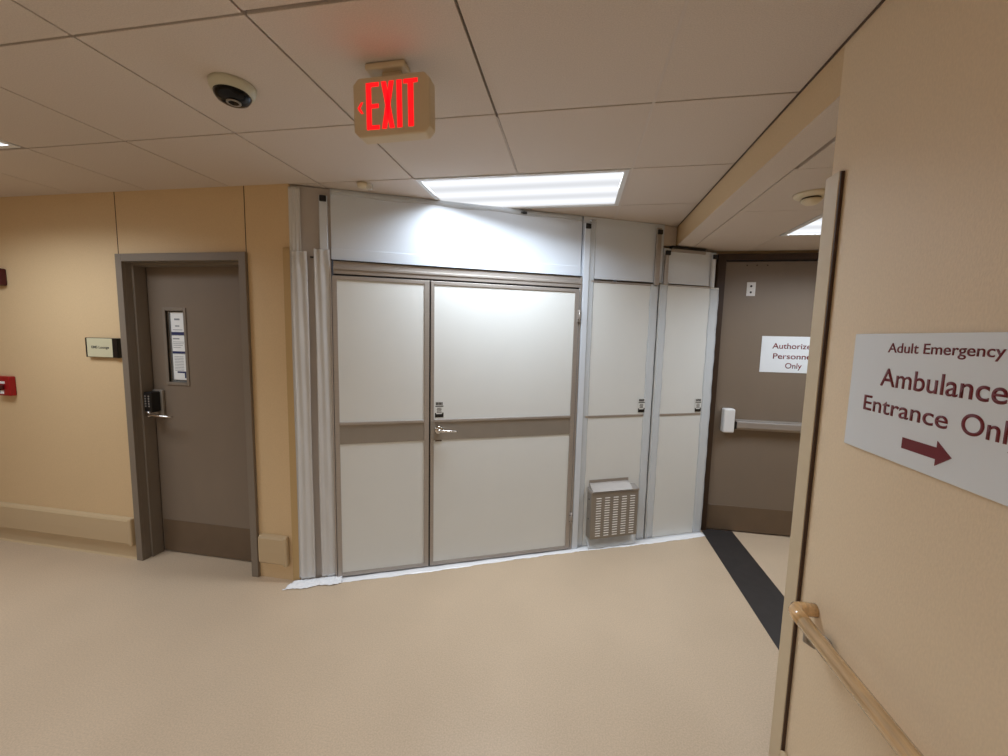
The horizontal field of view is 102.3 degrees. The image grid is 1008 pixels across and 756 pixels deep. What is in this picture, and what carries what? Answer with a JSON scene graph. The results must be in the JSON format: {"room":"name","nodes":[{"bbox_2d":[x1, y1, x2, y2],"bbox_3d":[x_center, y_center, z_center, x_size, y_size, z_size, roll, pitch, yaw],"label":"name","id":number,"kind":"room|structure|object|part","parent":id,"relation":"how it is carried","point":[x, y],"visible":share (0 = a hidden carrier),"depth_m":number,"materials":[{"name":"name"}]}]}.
{"room":"hospital interior","nodes":[
{"label":"hospital interior","id":0,"kind":"room"},
{"bbox_2d":[0,184,292,579],"bbox_3d":[-3.499,-0.011,3.036,4.400,2.590,0.140,2,6,10],"label":"wall","id":1,"kind":"structure","parent":0,"point":[64,444],"depth_m":2.84,"materials":[{"name":"beige paint"}]},
{"bbox_2d":[0,268,6,285],"bbox_3d":[-3.650,-0.725,2.905,0.130,0.120,0.060,2,6,10],"label":"fire alarm strobe","id":2,"kind":"object","parent":1,"relation":"attached to","point":[3,280],"visible":1,"depth_m":2.90,"materials":[{"name":"red plastic"}]},
{"bbox_2d":[0,376,16,395],"bbox_3d":[-3.682,0.058,2.991,0.130,0.143,0.054,2,6,10],"label":"fire alarm","id":3,"kind":"object","parent":1,"relation":"attached to","point":[7,383],"visible":1,"depth_m":2.98,"materials":[{"name":"red plastic"}]},
{"bbox_2d":[0,501,135,545],"bbox_3d":[-4.182,1.050,3.188,3.068,0.207,0.036,2,6,10],"label":"guard","id":4,"kind":"object","parent":1,"relation":"attached to","point":[48,520],"visible":1,"depth_m":3.01,"materials":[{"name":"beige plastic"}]},
{"bbox_2d":[85,337,121,357],"bbox_3d":[-2.783,-0.211,2.817,0.272,0.135,0.026,2,6,10],"label":"plaque","id":5,"kind":"object","parent":1,"relation":"attached to","point":[95,347],"visible":1,"depth_m":2.81,"materials":[{"name":"beige plastic"}]},
{"bbox_2d":[114,252,260,576],"bbox_3d":[-2.220,0.250,2.861,1.194,2.165,0.209,2,6,10],"label":"door","id":6,"kind":"structure","parent":1,"relation":"in","point":[192,452],"depth_m":2.87,"materials":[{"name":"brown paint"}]},
{"bbox_3d":[-2.496,0.181,2.936,0.087,0.195,0.020,2,6,10],"label":"lock plate","id":7,"kind":"part","parent":6,"relation":"part of","materials":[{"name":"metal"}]},
{"bbox_3d":[-2.428,0.257,2.888,0.218,0.048,0.106,2,6,10],"label":"lever handle","id":8,"kind":"part","parent":6,"relation":"part of","materials":[{"name":"silver metal"}]},
{"bbox_2d":[170,312,183,335],"bbox_3d":[-2.313,-0.383,2.873,0.109,0.162,0.002,2,6,10],"label":"paper notice","id":9,"kind":"object","parent":6,"relation":"attached to","point":[177,327],"visible":1,"depth_m":2.87,"materials":[{"name":"white paper"}]},
{"bbox_2d":[172,336,184,353],"bbox_3d":[-2.316,-0.236,2.888,0.109,0.129,0.002,2,6,10],"label":"paper notice","id":10,"kind":"object","parent":6,"relation":"attached to","point":[178,345],"visible":1,"depth_m":2.89,"materials":[{"name":"white paper"}]},
{"bbox_2d":[173,354,185,379],"bbox_3d":[-2.320,-0.078,2.904,0.109,0.185,0.002,2,6,10],"label":"paper notice","id":11,"kind":"object","parent":6,"relation":"attached to","point":[179,362],"visible":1,"depth_m":2.90,"materials":[{"name":"white paper"}]},
{"bbox_2d":[174,371,186,379],"bbox_3d":[-2.320,-0.018,2.908,0.100,0.060,0.002,2,6,10],"label":"paper notice","id":12,"kind":"object","parent":6,"relation":"attached to","point":[180,375],"visible":1,"depth_m":2.91,"materials":[{"name":"white paper"}]},
{"bbox_3d":[-2.133,1.194,2.981,0.860,0.243,0.002,2,6,10],"label":"kick plate","id":13,"kind":"part","parent":6,"relation":"part of","materials":[{"name":"brown metal"}]},
{"bbox_2d":[258,533,289,566],"bbox_3d":[-1.546,1.158,2.727,0.212,0.207,0.036,2,6,10],"label":"guard","id":14,"kind":"object","parent":1,"relation":"attached to","point":[272,548],"visible":1,"depth_m":2.71,"materials":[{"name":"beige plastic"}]},
{"bbox_2d":[283,247,300,580],"bbox_3d":[-1.369,0.282,2.621,0.051,2.190,0.012,2,6,10],"label":"guard","id":15,"kind":"object","parent":1,"relation":"attached to","point":[286,250],"visible":0.78,"depth_m":2.61,"materials":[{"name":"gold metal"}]},
{"bbox_2d":[0,528,789,755],"bbox_3d":[-1.547,1.634,0.645,9.200,0.100,8.200,2,6,10],"label":"floor","id":16,"kind":"structure","parent":0,"point":[655,649],"depth_m":2.11,"materials":[{"name":"beige laminate"}]},
{"bbox_2d":[283,576,341,589],"bbox_3d":[-1.272,1.364,2.701,0.360,0.020,0.080,0,6,-15],"label":"plastic sheet","id":17,"kind":"object","parent":16,"relation":"on","point":[306,583],"visible":1,"depth_m":2.70,"materials":[{"name":"white plastic"}]},
{"bbox_2d":[290,185,335,579],"bbox_3d":[-1.229,0.094,2.649,0.228,2.565,0.024,0,6,-15],"label":"partition panel","id":18,"kind":"object","parent":16,"relation":"on","point":[309,199],"visible":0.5,"depth_m":2.58,"materials":[{"name":"grey metal"}]},
{"bbox_2d":[288,186,300,577],"bbox_3d":[-1.309,0.090,2.597,0.071,2.520,0.013,0,6,-15],"label":"plastic sheet","id":19,"kind":"object","parent":18,"relation":"attached to","point":[293,192],"visible":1,"depth_m":2.50,"materials":[{"name":"white plastic"}]},
{"bbox_2d":[291,250,315,578],"bbox_3d":[-1.289,0.280,2.612,0.091,2.140,0.013,0,6,-15],"label":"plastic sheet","id":20,"kind":"object","parent":18,"relation":"attached to","point":[299,258],"visible":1,"depth_m":2.61,"materials":[{"name":"white plastic"}]},
{"bbox_2d":[313,249,335,575],"bbox_3d":[-1.164,0.269,2.645,0.093,2.160,0.013,0,6,-13],"label":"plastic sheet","id":21,"kind":"object","parent":18,"relation":"attached to","point":[321,256],"visible":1,"depth_m":2.64,"materials":[{"name":"white plastic"}]},
{"bbox_2d":[318,195,334,576],"bbox_3d":[-1.151,0.119,2.640,0.050,2.520,0.025,0,6,-15],"label":"support pole","id":22,"kind":"object","parent":16,"relation":"on","point":[323,212],"visible":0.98,"depth_m":2.53,"materials":[{"name":"metal aluminium"},{"name":"black plastic"}]},
{"bbox_2d":[329,188,582,576],"bbox_3d":[-0.277,0.092,2.859,1.740,2.566,0.118,0,6,-15],"label":"double door","id":23,"kind":"structure","parent":16,"relation":"on","point":[492,476],"depth_m":2.84,"materials":[{"name":"metal"}]},
{"bbox_3d":[-0.811,-0.170,2.707,0.547,0.924,0.020,0,6,-15],"label":"infill panel","id":24,"kind":"part","parent":23,"relation":"part of","materials":[{"name":"white plastic"}]},
{"bbox_3d":[-0.821,0.352,2.761,0.610,2.022,0.032,0,6,-15],"label":"door","id":25,"kind":"part","parent":23,"relation":"part of","materials":[{"name":"metal"}]},
{"bbox_3d":[-0.823,0.373,2.761,0.547,0.128,0.024,0,6,-15],"label":"rail","id":26,"kind":"part","parent":23,"relation":"part of","materials":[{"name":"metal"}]},
{"bbox_3d":[-0.835,0.883,2.816,0.547,0.902,0.020,0,6,-15],"label":"infill panel","id":27,"kind":"part","parent":23,"relation":"part of","materials":[{"name":"white plastic"}]},
{"bbox_3d":[-0.498,0.363,2.833,0.030,0.125,0.004,0,6,-15],"label":"latch plate","id":28,"kind":"part","parent":23,"relation":"part of","materials":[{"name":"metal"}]},
{"bbox_2d":[435,402,443,417],"bbox_3d":[-0.453,0.221,2.836,0.060,0.112,0.001,0,6,-15],"label":"label sticker","id":29,"kind":"object","parent":23,"relation":"on","point":[439,406],"visible":1,"depth_m":2.83,"materials":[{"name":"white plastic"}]},
{"bbox_3d":[-0.403,0.366,2.828,0.159,0.060,0.066,0,6,-15],"label":"lever handle","id":30,"kind":"part","parent":23,"relation":"part of","materials":[{"name":"silver metal"}]},
{"bbox_3d":[-0.261,-0.971,2.788,1.724,0.435,0.037,0,6,-15],"label":"partition panel","id":31,"kind":"part","parent":23,"relation":"part of","materials":[{"name":"white plastic"}]},
{"bbox_3d":[-0.009,0.879,3.040,1.031,0.902,0.020,0,6,-15],"label":"infill panel","id":32,"kind":"part","parent":23,"relation":"part of","materials":[{"name":"white plastic"}]},
{"bbox_3d":[0.003,0.369,2.985,1.031,0.128,0.024,0,6,-15],"label":"rail","id":33,"kind":"part","parent":23,"relation":"part of","materials":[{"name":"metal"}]},
{"bbox_3d":[0.015,-0.174,2.931,1.031,0.924,0.020,0,6,-15],"label":"infill panel","id":34,"kind":"part","parent":23,"relation":"part of","materials":[{"name":"white plastic"}]},
{"bbox_3d":[0.009,0.348,2.985,1.089,2.022,0.032,0,6,-15],"label":"door","id":35,"kind":"part","parent":23,"relation":"part of","materials":[{"name":"metal"}]},
{"bbox_2d":[569,288,581,541],"bbox_3d":[0.547,0.315,3.120,0.025,2.090,0.003,0,6,-14],"label":"tape","id":36,"kind":"object","parent":23,"relation":"attached to","point":[579,288],"visible":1,"depth_m":3.13,"materials":[{"name":"white"}]},
{"bbox_2d":[341,531,704,582],"bbox_3d":[0.288,1.365,3.136,3.010,0.006,0.085,0,6,-15],"label":"tape","id":37,"kind":"object","parent":16,"relation":"on","point":[659,539],"visible":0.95,"depth_m":3.04,"materials":[{"name":"white plastic"}]},
{"bbox_2d":[586,534,635,548],"bbox_3d":[0.871,1.317,3.299,0.430,0.082,0.064,0,6,-15],"label":"plastic sheet","id":38,"kind":"object","parent":37,"relation":"on","point":[626,539],"visible":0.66,"depth_m":3.29,"materials":[{"name":"white plastic"}]},
{"bbox_2d":[571,219,596,548],"bbox_3d":[0.590,0.111,3.106,0.050,2.520,0.035,0,6,-15],"label":"support pole","id":39,"kind":"object","parent":16,"relation":"on","point":[587,226],"visible":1,"depth_m":3.09,"materials":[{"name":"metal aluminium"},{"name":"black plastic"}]},
{"bbox_2d":[582,280,657,545],"bbox_3d":[0.872,0.308,3.237,0.666,2.102,0.034,0,6,-15],"label":"partition panel","id":40,"kind":"object","parent":16,"relation":"on","point":[620,319],"visible":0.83,"depth_m":3.20,"materials":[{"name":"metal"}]},
{"bbox_2d":[586,477,638,539],"bbox_3d":[0.873,1.044,3.264,0.425,0.461,0.075,0,6,-15],"label":"vent box","id":41,"kind":"object","parent":40,"relation":"attached to","point":[612,503],"visible":1,"depth_m":3.23,"materials":[{"name":"metal"}]},
{"bbox_2d":[587,477,638,493],"bbox_3d":[0.878,0.858,3.245,0.424,0.087,0.075,0,6,-15],"label":"hood","id":42,"kind":"object","parent":41,"relation":"attached to","point":[622,485],"depth_m":3.24,"materials":[{"name":"metal"}]},
{"bbox_2d":[581,216,664,282],"bbox_3d":[0.913,-0.973,3.109,0.690,0.446,0.030,0,6,-15],"label":"partition panel","id":43,"kind":"object","parent":40,"relation":"on","point":[625,250],"visible":0.72,"depth_m":3.10,"materials":[{"name":"white plastic"}]},
{"bbox_2d":[653,228,662,284],"bbox_3d":[1.200,-0.944,3.155,0.043,0.435,0.035,0,6,-15],"label":"support pole","id":44,"kind":"object","parent":43,"relation":"attached to","point":[659,231],"visible":1,"depth_m":3.15,"materials":[{"name":"metal"}]},
{"bbox_2d":[664,226,676,246],"bbox_3d":[1.306,-1.122,3.215,0.130,0.154,0.020,0,6,-15],"label":"partition panel","id":45,"kind":"object","parent":43,"relation":"attached to","point":[670,232],"visible":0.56,"depth_m":3.21,"materials":[{"name":"beige paint"}]},
{"bbox_2d":[638,398,644,411],"bbox_3d":[1.110,0.221,3.274,0.060,0.112,0.001,0,6,-15],"label":"label sticker","id":46,"kind":"object","parent":40,"relation":"attached to","point":[641,402],"visible":1,"depth_m":3.27,"materials":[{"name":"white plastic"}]},
{"bbox_2d":[636,285,657,538],"bbox_3d":[1.161,0.310,3.299,0.076,2.090,0.003,0,6,-16],"label":"tape","id":47,"kind":"object","parent":40,"relation":"attached to","point":[654,288],"visible":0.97,"depth_m":3.29,"materials":[{"name":"white plastic"}]},
{"bbox_2d":[643,285,658,536],"bbox_3d":[1.200,0.303,3.335,0.014,2.098,0.015,0,6,-15],"label":"joint gasket","id":48,"kind":"object","parent":40,"relation":"attached to","point":[658,285],"visible":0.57,"depth_m":3.32,"materials":[{"name":"black plastic"}]},
{"bbox_2d":[644,284,718,537],"bbox_3d":[1.480,0.303,3.401,0.560,2.106,0.034,0,6,-15],"label":"partition panel","id":49,"kind":"object","parent":16,"relation":"on","point":[687,308],"visible":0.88,"depth_m":3.38,"materials":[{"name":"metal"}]},
{"bbox_2d":[646,282,667,537],"bbox_3d":[1.249,0.295,3.321,0.068,2.120,0.002,0,6,-15],"label":"tape","id":50,"kind":"object","parent":49,"relation":"attached to","point":[664,288],"visible":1,"depth_m":3.32,"materials":[{"name":"white plastic"}]},
{"bbox_2d":[660,248,715,286],"bbox_3d":[1.489,-0.888,3.275,0.497,0.270,0.030,0,6,-15],"label":"partition panel","id":51,"kind":"object","parent":49,"relation":"on","point":[684,268],"visible":0.74,"depth_m":3.26,"materials":[{"name":"white plastic"}]},
{"bbox_2d":[663,250,670,284],"bbox_3d":[1.278,-0.868,3.184,0.040,0.262,0.035,0,6,-15],"label":"support pole","id":52,"kind":"object","parent":51,"relation":"attached to","point":[667,252],"visible":1,"depth_m":3.18,"materials":[{"name":"metal"}]},
{"bbox_2d":[669,246,705,254],"bbox_3d":[1.470,-1.019,3.243,0.320,0.044,0.034,0,6,-15],"label":"rail","id":53,"kind":"object","parent":51,"relation":"attached to","point":[673,248],"visible":0.93,"depth_m":3.22,"materials":[{"name":"black metal"}]},
{"bbox_2d":[709,254,717,287],"bbox_3d":[1.706,-0.872,3.300,0.040,0.265,0.035,0,6,-15],"label":"support pole","id":54,"kind":"object","parent":51,"relation":"attached to","point":[714,256],"visible":1,"depth_m":3.30,"materials":[{"name":"white metal"}]},
{"bbox_2d":[695,398,701,411],"bbox_3d":[1.636,0.228,3.418,0.060,0.112,0.001,0,6,-15],"label":"label sticker","id":55,"kind":"object","parent":49,"relation":"attached to","point":[697,401],"visible":1,"depth_m":3.42,"materials":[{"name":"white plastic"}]},
{"bbox_2d":[692,289,718,531],"bbox_3d":[1.710,0.307,3.448,0.095,2.090,0.002,0,6,-15],"label":"tape","id":56,"kind":"object","parent":49,"relation":"attached to","point":[714,293],"visible":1,"depth_m":3.44,"materials":[{"name":"white"}]},
{"bbox_2d":[701,529,783,649],"bbox_3d":[1.688,1.464,2.498,0.265,0.004,2.280,2,6,10],"label":"floor strip","id":57,"kind":"object","parent":16,"relation":"on","point":[765,599],"visible":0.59,"depth_m":2.86,"materials":[{"name":"black rubber"}]},
{"bbox_2d":[0,0,881,226],"bbox_3d":[-2.568,-1.069,0.790,6.920,0.062,8.653,2,6,10],"label":"ceiling","id":58,"kind":"structure","parent":0,"point":[97,96],"depth_m":1.47,"materials":[{"name":"tile"}]},
{"bbox_2d":[0,139,19,148],"bbox_3d":[-3.085,-1.190,1.861,1.211,0.064,0.586,2,6,10],"label":"ceiling light","id":59,"kind":"object","parent":58,"relation":"attached to","point":[3,144],"visible":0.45,"depth_m":2.03,"materials":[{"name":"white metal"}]},
{"bbox_2d":[207,72,256,108],"bbox_3d":[-0.998,-1.041,1.495,0.152,0.070,0.152,2,6,10],"label":"security camera","id":60,"kind":"object","parent":58,"relation":"attached to","point":[231,90],"visible":1,"depth_m":1.45,"materials":[{"name":"beige plastic"}]},
{"bbox_2d":[357,181,372,190],"bbox_3d":[-0.836,-1.150,2.440,0.096,0.040,0.072,2,6,10],"label":"ceiling sensor","id":61,"kind":"object","parent":58,"relation":"attached to","point":[361,184],"visible":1,"depth_m":2.42,"materials":[{"name":"beige plastic"}]},
{"bbox_2d":[353,59,434,143],"bbox_3d":[-0.367,-0.928,1.368,0.270,0.238,0.069,1,6,10],"label":"exit sign","id":62,"kind":"object","parent":58,"relation":"hanging from","point":[396,104],"visible":1,"depth_m":1.34,"materials":[{"name":"beige"}]},
{"bbox_2d":[415,168,629,208],"bbox_3d":[0.127,-1.187,2.539,1.201,0.064,0.600,2,6,10],"label":"ceiling light","id":63,"kind":"object","parent":58,"relation":"attached to","point":[603,187],"visible":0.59,"depth_m":2.48,"materials":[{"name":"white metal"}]},
{"bbox_2d":[676,45,844,247],"bbox_3d":[1.280,-1.042,2.301,0.137,0.170,2.240,2,6,10],"label":"beam","id":64,"kind":"structure","parent":58,"relation":"attached to","point":[809,122],"depth_m":1.67,"materials":[{"name":"beige paint"}]},
{"bbox_2d":[678,0,884,225],"bbox_3d":[0.730,-0.839,-0.377,0.006,0.006,7.280,2,6,10],"label":"trim","id":65,"kind":"structure","parent":58,"relation":"attached to","point":[882,1],"depth_m":1.41,"materials":[{"name":"brown"}]},
{"bbox_2d":[594,246,818,286],"bbox_3d":[1.322,0.022,3.885,4.800,2.570,0.530,2,6,10],"label":"wall","id":66,"kind":"structure","parent":0,"point":[797,251],"depth_m":3.39,"materials":[{"name":"beige paint"}]},
{"bbox_2d":[701,253,818,535],"bbox_3d":[2.300,0.181,3.414,1.100,2.395,0.120,2,6,10],"label":"door","id":67,"kind":"structure","parent":66,"relation":"in","point":[755,419],"depth_m":3.44,"materials":[{"name":"brown paint"}]},
{"bbox_3d":[2.309,1.248,3.528,1.015,0.220,0.002,2,6,10],"label":"kick plate","id":68,"kind":"part","parent":67,"relation":"part of","materials":[{"name":"brown metal"}]},
{"bbox_3d":[2.055,-0.740,3.374,0.067,0.113,0.004,2,6,10],"label":"strike plate","id":69,"kind":"part","parent":67,"relation":"part of","materials":[{"name":"white metal"}]},
{"bbox_2d":[759,336,809,372],"bbox_3d":[2.399,-0.192,3.367,0.490,0.301,0.004,2,6,10],"label":"door sign","id":70,"kind":"object","parent":67,"relation":"attached to","point":[780,354],"visible":0.85,"depth_m":3.38,"materials":[{"name":"white plastic"}]},
{"bbox_2d":[692,136,835,251],"bbox_3d":[2.331,-0.896,1.709,2.138,0.050,3.140,2,6,10],"label":"ceiling","id":71,"kind":"structure","parent":0,"point":[759,225],"depth_m":2.42,"materials":[{"name":"tile"}]},
{"bbox_2d":[780,214,822,235],"bbox_3d":[2.478,-0.972,2.446,1.207,0.064,0.588,2,6,10],"label":"ceiling light","id":72,"kind":"object","parent":71,"relation":"attached to","point":[812,227],"visible":0.16,"depth_m":2.68,"materials":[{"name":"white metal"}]},
{"bbox_2d":[790,218,821,233],"bbox_3d":[2.477,-0.950,2.448,1.151,0.004,0.532,2,6,10],"label":"diffuser","id":73,"kind":"object","parent":72,"relation":"attached to","point":[813,227],"depth_m":2.66,"materials":[{"name":"white plastic"}]},
{"bbox_2d":[793,188,824,205],"bbox_3d":[1.545,-0.897,2.038,0.158,0.052,0.158,2,6,10],"label":"smoke detector","id":74,"kind":"object","parent":71,"relation":"attached to","point":[812,197],"visible":0.94,"depth_m":2.01,"materials":[{"name":"beige plastic"}]},
{"bbox_2d":[785,0,1007,755],"bbox_3d":[0.586,0.532,-1.297,0.137,2.590,5.360,2,6,10],"label":"wall","id":75,"kind":"structure","parent":0,"point":[905,571],"depth_m":0.92,"materials":[{"name":"beige paint"}]},
{"bbox_2d":[779,750,787,755],"bbox_3d":[0.492,1.604,-1.109,0.024,0.205,5.086,2,6,10],"label":"guard","id":76,"kind":"object","parent":75,"relation":"attached to","point":[781,753],"visible":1,"depth_m":1.36,"materials":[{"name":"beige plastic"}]},
{"bbox_2d":[768,171,844,755],"bbox_3d":[0.974,0.423,1.328,0.012,2.083,0.074,2,6,10],"label":"guard","id":77,"kind":"object","parent":75,"relation":"attached to","point":[834,186],"visible":1,"depth_m":1.30,"materials":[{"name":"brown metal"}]},
{"bbox_2d":[788,601,923,755],"bbox_3d":[0.480,0.984,-1.145,0.085,0.115,4.932,2,6,10],"label":"handrail","id":78,"kind":"object","parent":75,"relation":"attached to","point":[800,612],"visible":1,"depth_m":0.97,"materials":[{"name":"brown wood"}]},
{"bbox_2d":[844,332,1007,506],"bbox_3d":[0.908,0.056,0.857,0.008,0.301,0.529,2,6,10],"label":"wall sign","id":79,"kind":"object","parent":75,"relation":"attached to","point":[935,405],"visible":1,"depth_m":0.84,"materials":[{"name":"white plastic"}]}
]}

